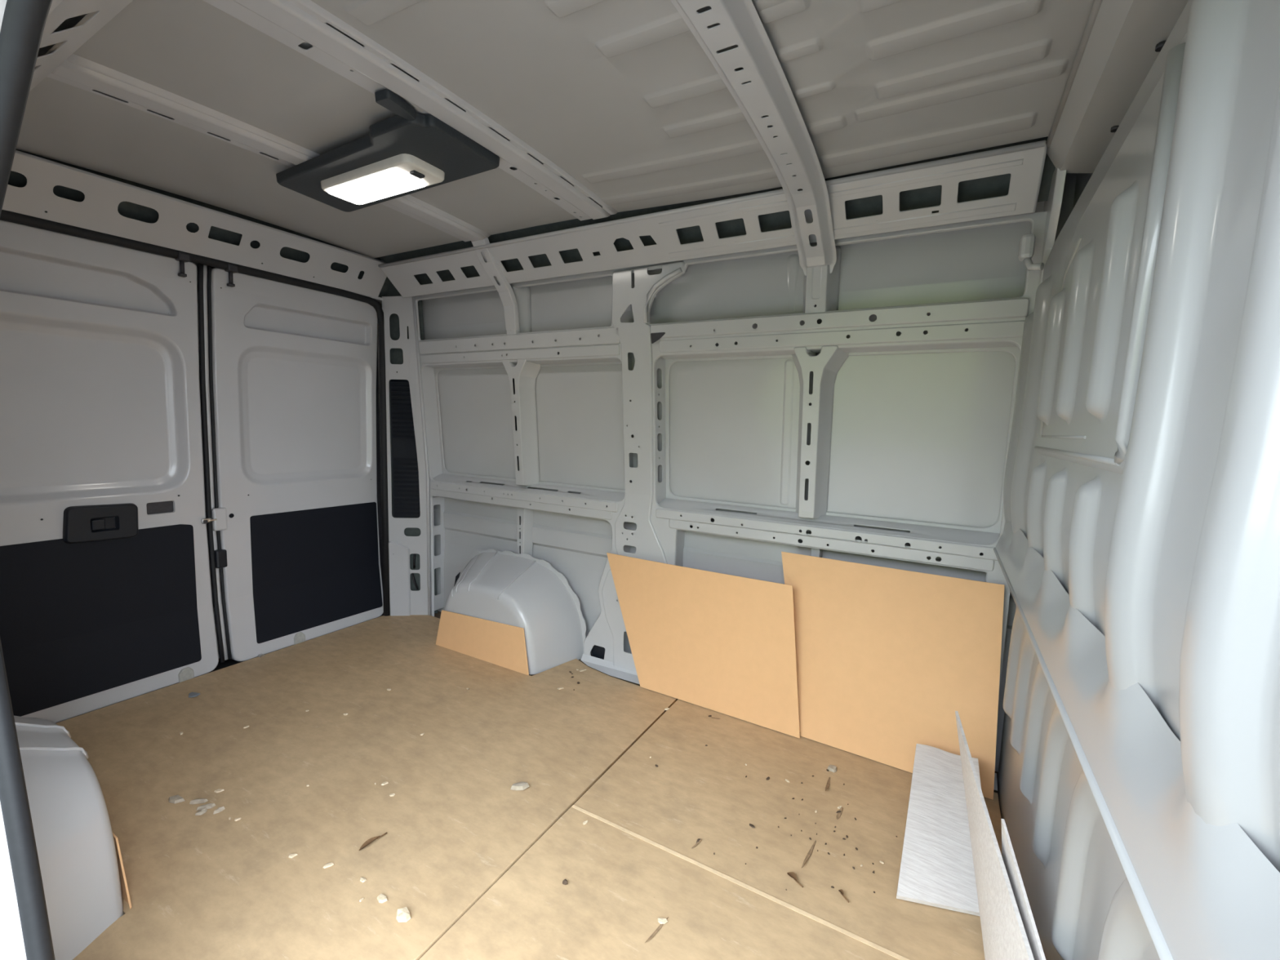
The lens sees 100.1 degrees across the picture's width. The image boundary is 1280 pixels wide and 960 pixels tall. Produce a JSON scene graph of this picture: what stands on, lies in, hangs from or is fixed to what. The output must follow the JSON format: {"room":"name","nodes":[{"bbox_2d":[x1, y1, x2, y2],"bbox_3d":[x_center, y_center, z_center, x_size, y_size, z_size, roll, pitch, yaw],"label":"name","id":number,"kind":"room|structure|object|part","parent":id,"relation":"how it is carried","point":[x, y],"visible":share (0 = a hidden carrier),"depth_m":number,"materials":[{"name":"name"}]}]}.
{"room":"cargo space","nodes":[
{"label":"cargo space","id":0,"kind":"room"},
{"bbox_2d":[0,0,133,959],"bbox_3d":[-0.960,0.195,0.924,3.420,2.400,0.317,5,7,29],"label":"wall","id":1,"kind":"structure","parent":0,"point":[26,26],"depth_m":0.80,"materials":[{"name":"white metal"}]},
{"bbox_3d":[-0.838,-0.814,0.868,2.770,0.125,0.135,5,7,29],"label":"cant rail","id":2,"kind":"part","parent":1,"relation":"part of","materials":[{"name":"white metal"}]},
{"bbox_2d":[0,149,437,672],"bbox_3d":[-1.830,-0.110,2.398,0.420,2.180,2.055,5,7,29],"label":"door frame","id":3,"kind":"structure","parent":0,"point":[42,193],"depth_m":2.53,"materials":[{"name":"grey paint"}]},
{"bbox_2d":[0,220,225,723],"bbox_3d":[-2.141,-0.009,2.033,0.212,1.900,0.890,5,7,29],"label":"door","id":4,"kind":"structure","parent":3,"relation":"in","point":[108,595],"depth_m":2.08,"materials":[{"name":"grey paint"}]},
{"bbox_3d":[-2.102,0.173,2.079,0.016,0.040,0.040,5,7,29],"label":"handle lever","id":5,"kind":"part","parent":4,"relation":"part of","materials":[{"name":"black plastic"}]},
{"bbox_3d":[-2.096,0.167,2.089,0.025,0.149,0.218,5,7,29],"label":"handle","id":6,"kind":"part","parent":4,"relation":"part of","materials":[{"name":"black plastic"}]},
{"bbox_3d":[-2.023,0.116,2.257,0.001,0.058,0.100,5,7,29],"label":"recess plate","id":7,"kind":"part","parent":4,"relation":"part of","materials":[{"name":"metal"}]},
{"bbox_3d":[-1.880,-0.880,2.200,0.016,0.061,0.018,-3,8,-38],"label":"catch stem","id":8,"kind":"part","parent":4,"relation":"part of","materials":[{"name":"metal"}]},
{"bbox_2d":[194,262,383,661],"bbox_3d":[-1.715,-0.077,2.780,0.212,1.900,0.884,5,7,29],"label":"door","id":9,"kind":"structure","parent":3,"relation":"in","point":[291,371],"depth_m":2.68,"materials":[{"name":"grey paint"}]},
{"bbox_3d":[-1.794,-0.894,2.350,0.018,0.061,0.016,2,6,7],"label":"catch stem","id":10,"kind":"part","parent":9,"relation":"part of","materials":[{"name":"metal"}]},
{"bbox_3d":[-1.928,0.881,2.506,0.118,0.042,1.680,5,7,29],"label":"sill","id":11,"kind":"part","parent":3,"relation":"part of","materials":[{"name":"white metal"}]},
{"bbox_3d":[-2.006,-0.126,2.497,0.015,2.180,2.055,5,7,29],"label":"panel","id":12,"kind":"part","parent":3,"relation":"part of","materials":[{"name":"white metal"}]},
{"bbox_2d":[390,379,420,517],"bbox_3d":[-1.344,-0.173,3.069,0.132,0.786,0.099,5,7,29],"label":"air vent","id":13,"kind":"object","parent":3,"relation":"in","point":[405,430],"depth_m":3.07,"materials":[{"name":"black plastic"}]},
{"bbox_2d":[56,610,1001,959],"bbox_3d":[-0.556,1.029,1.776,3.420,0.122,2.055,5,7,29],"label":"floor","id":14,"kind":"structure","parent":0,"point":[479,865],"depth_m":1.57,"materials":[{"name":"beige wood"}]},
{"bbox_2d":[13,715,123,959],"bbox_3d":[-1.552,0.761,1.319,0.955,0.476,0.206,5,7,29],"label":"wheel arch","id":15,"kind":"object","parent":14,"relation":"on","point":[75,845],"visible":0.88,"depth_m":1.19,"materials":[{"name":"grey paint"}]},
{"bbox_2d":[112,832,131,909],"bbox_3d":[-1.469,0.908,1.406,0.634,0.152,0.006,5,7,29],"label":"board","id":16,"kind":"object","parent":14,"relation":"on","point":[125,892],"visible":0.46,"depth_m":1.28,"materials":[{"name":"beige wood"}]},
{"bbox_2d":[168,795,184,803],"bbox_3d":[-1.394,0.958,1.609,0.050,0.009,0.028,5,7,29],"label":"paper scrap","id":17,"kind":"object","parent":14,"relation":"on","point":[176,798],"visible":1,"depth_m":1.60,"materials":[{"name":"white paper"}]},
{"bbox_2d":[188,692,199,697],"bbox_3d":[-1.837,0.882,2.203,0.058,0.008,0.036,3,6,13],"label":"scrap","id":18,"kind":"object","parent":14,"relation":"on","point":[191,695],"visible":1,"depth_m":2.20,"materials":[{"name":"grey"}]},
{"bbox_2d":[189,798,208,804],"bbox_3d":[-1.320,0.960,1.605,0.046,0.011,0.017,0,6,-17],"label":"paper scrap","id":19,"kind":"object","parent":14,"relation":"on","point":[197,801],"visible":1,"depth_m":1.60,"materials":[{"name":"white paper"}]},
{"bbox_2d":[195,808,207,815],"bbox_3d":[-1.277,0.966,1.559,0.028,0.011,0.014,-3,8,-35],"label":"paper scrap","id":20,"kind":"object","parent":14,"relation":"on","point":[203,811],"visible":1,"depth_m":1.56,"materials":[{"name":"white paper"}]},
{"bbox_2d":[196,803,215,810],"bbox_3d":[-1.282,0.962,1.584,0.044,0.013,0.020,-1,7,-26],"label":"paper scrap","id":21,"kind":"object","parent":14,"relation":"on","point":[208,806],"visible":1,"depth_m":1.58,"materials":[{"name":"white paper"}]},
{"bbox_2d":[213,788,223,792],"bbox_3d":[-1.298,0.957,1.653,0.024,0.007,0.018,5,7,29],"label":"chip","id":22,"kind":"object","parent":14,"relation":"on","point":[218,790],"visible":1,"depth_m":1.65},
{"bbox_2d":[213,806,225,814],"bbox_3d":[-1.234,0.966,1.570,0.013,0.010,0.029,5,7,29],"label":"paper scrap","id":23,"kind":"object","parent":14,"relation":"on","point":[218,810],"visible":1,"depth_m":1.57,"materials":[{"name":"white paper"}]},
{"bbox_2d":[288,853,297,857],"bbox_3d":[-0.919,0.994,1.419,0.021,0.006,0.011,-1,7,-21],"label":"chip","id":24,"kind":"object","parent":14,"relation":"on","point":[291,855],"visible":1,"depth_m":1.42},
{"bbox_2d":[323,862,333,868],"bbox_3d":[-0.810,1.000,1.393,0.026,0.005,0.013,-1,7,-26],"label":"chip","id":25,"kind":"object","parent":14,"relation":"on","point":[329,864],"visible":1,"depth_m":1.39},
{"bbox_2d":[360,876,366,882],"bbox_3d":[-0.700,1.007,1.353,0.021,0.006,0.011,5,7,29],"label":"chip","id":26,"kind":"object","parent":14,"relation":"on","point":[362,879],"visible":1,"depth_m":1.35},
{"bbox_3d":[-1.068,0.933,2.027,1.872,0.010,1.832,5,7,29],"label":"panel","id":27,"kind":"part","parent":14,"relation":"part of","materials":[{"name":"beige wood"}]},
{"bbox_2d":[359,831,386,850],"bbox_3d":[-0.734,0.990,1.473,0.016,0.009,0.078,5,7,29],"label":"dry leaf","id":28,"kind":"object","parent":14,"relation":"on","point":[366,843],"visible":1,"depth_m":1.47,"materials":[{"name":"brown plant"}]},
{"bbox_3d":[-0.739,0.990,1.465,0.016,0.009,0.060,5,7,29],"label":"blade","id":29,"kind":"part","parent":28,"relation":"part of","materials":[{"name":"brown plant"}]},
{"bbox_2d":[377,893,387,902],"bbox_3d":[-0.625,1.014,1.299,0.026,0.008,0.018,5,7,29],"label":"paper scrap","id":30,"kind":"object","parent":14,"relation":"on","point":[381,898],"visible":1,"depth_m":1.30,"materials":[{"name":"white paper"}]},
{"bbox_2d":[395,906,410,922],"bbox_3d":[-0.554,1.018,1.255,0.031,0.014,0.032,-2,7,-27],"label":"paper scrap","id":31,"kind":"object","parent":14,"relation":"on","point":[402,915],"visible":1,"depth_m":1.25,"materials":[{"name":"white paper"}]},
{"bbox_2d":[444,549,586,674],"bbox_3d":[-0.736,0.630,2.752,0.955,0.476,0.291,5,7,29],"label":"wheel arch","id":32,"kind":"object","parent":14,"relation":"on","point":[525,591],"visible":0.88,"depth_m":2.62,"materials":[{"name":"grey paint"}]},
{"bbox_2d":[435,609,528,675],"bbox_3d":[-0.777,0.769,2.608,0.624,0.211,0.017,5,7,29],"label":"board","id":33,"kind":"object","parent":32,"relation":"attached to","point":[503,645],"visible":1,"depth_m":2.59,"materials":[{"name":"beige wood"}]},
{"bbox_2d":[510,782,529,790],"bbox_3d":[-0.381,0.972,1.710,0.058,0.017,0.032,2,6,1],"label":"paper scrap","id":34,"kind":"object","parent":14,"relation":"on","point":[520,785],"visible":1,"depth_m":1.70,"materials":[{"name":"white paper"}]},
{"bbox_2d":[562,879,567,884],"bbox_3d":[-0.189,1.018,1.358,0.014,0.009,0.011,5,7,29],"label":"crumb","id":35,"kind":"object","parent":14,"relation":"on","point":[565,881],"visible":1,"depth_m":1.35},
{"bbox_2d":[644,916,668,942],"bbox_3d":[0.041,1.040,1.240,0.007,0.004,0.091,6,8,38],"label":"dirt streak","id":36,"kind":"object","parent":14,"relation":"on","point":[660,926],"visible":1,"depth_m":1.24},
{"bbox_3d":[0.044,1.082,0.927,1.142,0.010,1.000,5,7,29],"label":"panel","id":37,"kind":"part","parent":14,"relation":"part of","materials":[{"name":"beige wood"}]},
{"bbox_2d":[657,917,667,924],"bbox_3d":[0.052,1.038,1.263,0.025,0.004,0.017,5,7,29],"label":"chip","id":38,"kind":"object","parent":14,"relation":"on","point":[660,920],"visible":1,"depth_m":1.26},
{"bbox_2d":[691,839,702,848],"bbox_3d":[0.159,1.017,1.499,0.006,0.004,0.046,8,9,44],"label":"dirt streak","id":39,"kind":"object","parent":14,"relation":"on","point":[698,842],"visible":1,"depth_m":1.50},
{"bbox_2d":[606,552,799,738],"bbox_3d":[0.213,0.648,2.236,0.941,0.579,0.047,6,7,34],"label":"sheet","id":40,"kind":"object","parent":14,"relation":"on","point":[723,643],"visible":1,"depth_m":2.18,"materials":[{"name":"beige wood"}]},
{"bbox_3d":[0.479,1.014,1.692,1.144,0.010,0.778,5,7,29],"label":"panel","id":41,"kind":"part","parent":14,"relation":"part of","materials":[{"name":"beige wood"}]},
{"bbox_2d":[786,871,803,887],"bbox_3d":[0.401,1.032,1.387,0.017,0.009,0.052,-2,7,-32],"label":"dry leaf","id":42,"kind":"object","parent":14,"relation":"on","point":[792,874],"visible":1,"depth_m":1.39,"materials":[{"name":"brown plant"}]},
{"bbox_3d":[0.397,1.031,1.395,0.030,0.009,0.019,5,7,29],"label":"blade","id":43,"kind":"part","parent":42,"relation":"part of","materials":[{"name":"brown plant"}]},
{"bbox_2d":[801,840,816,867],"bbox_3d":[0.464,1.026,1.472,0.009,0.010,0.135,6,8,36],"label":"dirt streak","id":44,"kind":"object","parent":14,"relation":"on","point":[811,851],"visible":1,"depth_m":1.47},
{"bbox_2d":[825,777,830,791],"bbox_3d":[0.617,0.998,1.760,0.010,0.012,0.101,5,7,29],"label":"dirt streak","id":45,"kind":"object","parent":14,"relation":"on","point":[828,784],"visible":1,"depth_m":1.76},
{"bbox_2d":[826,764,837,772],"bbox_3d":[0.662,0.991,1.844,0.031,0.011,0.028,5,7,29],"label":"paper scrap","id":46,"kind":"object","parent":14,"relation":"on","point":[833,768],"visible":1,"depth_m":1.84,"materials":[{"name":"white paper"}]},
{"bbox_2d":[836,807,842,819],"bbox_3d":[0.608,1.015,1.635,0.012,0.005,0.060,5,7,29],"label":"dirt streak","id":47,"kind":"object","parent":14,"relation":"on","point":[838,815],"visible":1,"depth_m":1.63},
{"bbox_2d":[838,889,848,902],"bbox_3d":[0.510,1.040,1.343,0.008,0.009,0.037,-1,7,-20],"label":"dry leaf","id":48,"kind":"object","parent":14,"relation":"on","point":[840,891],"visible":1,"depth_m":1.34,"materials":[{"name":"brown plant"}]},
{"bbox_2d":[781,551,1004,799],"bbox_3d":[0.840,0.650,1.898,0.742,0.683,0.098,5,7,29],"label":"sheet","id":49,"kind":"object","parent":14,"relation":"on","point":[886,658],"visible":0.91,"depth_m":1.87,"materials":[{"name":"beige wood"}]},
{"bbox_2d":[896,743,981,915],"bbox_3d":[0.857,0.960,1.506,0.202,0.150,0.519,5,7,29],"label":"sheet","id":50,"kind":"object","parent":14,"relation":"on","point":[937,869],"visible":0.83,"depth_m":1.45,"materials":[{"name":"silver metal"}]},
{"bbox_2d":[955,711,1034,959],"bbox_3d":[0.714,0.892,1.086,0.050,0.369,1.025,4,7,24],"label":"sheet","id":51,"kind":"object","parent":14,"relation":"on","point":[1004,936],"visible":1,"depth_m":1.08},
{"bbox_2d":[1001,818,1045,959],"bbox_3d":[0.639,0.902,0.875,0.048,0.388,0.585,5,7,26],"label":"sheet","id":52,"kind":"object","parent":14,"relation":"on","point":[1008,855],"visible":0.49,"depth_m":0.97,"materials":[{"name":"white"}]},
{"bbox_2d":[16,0,1188,331],"bbox_3d":[-0.509,-0.794,1.568,3.420,0.566,2.080,5,7,29],"label":"ceiling","id":53,"kind":"structure","parent":0,"point":[594,109],"depth_m":1.31,"materials":[{"name":"grey paint"}]},
{"bbox_3d":[-1.045,-1.028,1.817,0.084,0.033,1.328,5,7,29],"label":"rib crown","id":54,"kind":"part","parent":53,"relation":"part of","materials":[{"name":"grey paint"}]},
{"bbox_2d":[275,88,499,212],"bbox_3d":[-0.876,-0.983,1.698,0.832,0.060,0.418,5,7,29],"label":"ceiling lamp","id":55,"kind":"object","parent":53,"relation":"attached to","point":[408,152],"visible":1,"depth_m":1.64,"materials":[{"name":"plastic"}]},
{"bbox_2d":[409,169,424,178],"bbox_3d":[-0.691,-0.948,1.664,0.023,0.009,0.040,5,7,29],"label":"switch","id":56,"kind":"object","parent":55,"relation":"attached to","point":[419,174],"depth_m":1.66,"materials":[{"name":"plastic"}]},
{"bbox_3d":[-0.475,-0.972,1.498,0.084,0.033,1.328,5,7,29],"label":"rib crown","id":57,"kind":"part","parent":53,"relation":"part of","materials":[{"name":"grey paint"}]},
{"bbox_3d":[-0.674,-0.910,2.509,0.093,0.388,0.236,5,7,29],"label":"rib leg","id":58,"kind":"part","parent":53,"relation":"part of","materials":[{"name":"grey paint"}]},
{"bbox_2d":[377,136,1093,791],"bbox_3d":[-0.118,-0.059,2.382,3.420,2.180,0.401,5,7,29],"label":"wall","id":59,"kind":"structure","parent":0,"point":[673,386],"depth_m":2.14,"materials":[{"name":"white metal"}]},
{"bbox_3d":[-0.650,-0.653,2.642,1.302,0.122,0.023,5,7,29],"label":"rail","id":60,"kind":"part","parent":59,"relation":"part of","materials":[{"name":"white metal"}]},
{"bbox_3d":[-0.655,0.097,2.782,1.272,0.089,0.009,5,7,29],"label":"waist rail","id":61,"kind":"part","parent":59,"relation":"part of","materials":[{"name":"white metal"}]},
{"bbox_3d":[-0.621,0.031,2.808,1.320,0.033,0.078,5,7,29],"label":"window sill","id":62,"kind":"part","parent":59,"relation":"part of","materials":[{"name":"grey paint"}]},
{"bbox_3d":[-0.101,-0.941,2.160,2.786,0.138,0.147,5,7,29],"label":"cant rail","id":63,"kind":"part","parent":59,"relation":"part of","materials":[{"name":"white metal"}]},
{"bbox_3d":[-0.044,0.020,2.389,2.855,1.845,0.092,5,7,29],"label":"frame","id":64,"kind":"part","parent":59,"relation":"part of","materials":[{"name":"grey paint"}]},
{"bbox_3d":[0.624,0.214,2.063,1.277,0.084,0.010,5,7,29],"label":"waist rail","id":65,"kind":"part","parent":59,"relation":"part of","materials":[{"name":"white metal"}]},
{"bbox_3d":[0.643,0.149,2.099,1.284,0.033,0.078,5,7,29],"label":"window sill","id":66,"kind":"part","parent":59,"relation":"part of","materials":[{"name":"grey paint"}]},
{"bbox_3d":[0.608,-0.541,1.934,1.297,0.116,0.024,5,7,29],"label":"rail","id":67,"kind":"part","parent":59,"relation":"part of","materials":[{"name":"white metal"}]},
{"bbox_3d":[-0.023,-0.074,2.549,3.420,2.180,0.015,5,7,29],"label":"panel","id":68,"kind":"part","parent":59,"relation":"part of","materials":[{"name":"white metal"}]},
{"bbox_2d":[993,0,1279,959],"bbox_3d":[0.842,0.129,0.898,0.273,2.180,2.055,5,7,29],"label":"wall","id":69,"kind":"structure","parent":0,"point":[1137,552],"depth_m":0.54,"materials":[{"name":"white metal"}]},
{"bbox_3d":[0.737,0.724,0.950,0.022,0.800,1.898,5,7,29],"label":"panel","id":70,"kind":"part","parent":69,"relation":"part of","materials":[{"name":"grey paint"}]},
{"bbox_3d":[0.791,-0.293,0.963,0.034,0.521,0.789,5,7,29],"label":"raised panel","id":71,"kind":"part","parent":69,"relation":"part of","materials":[{"name":"grey paint"}]}
]}

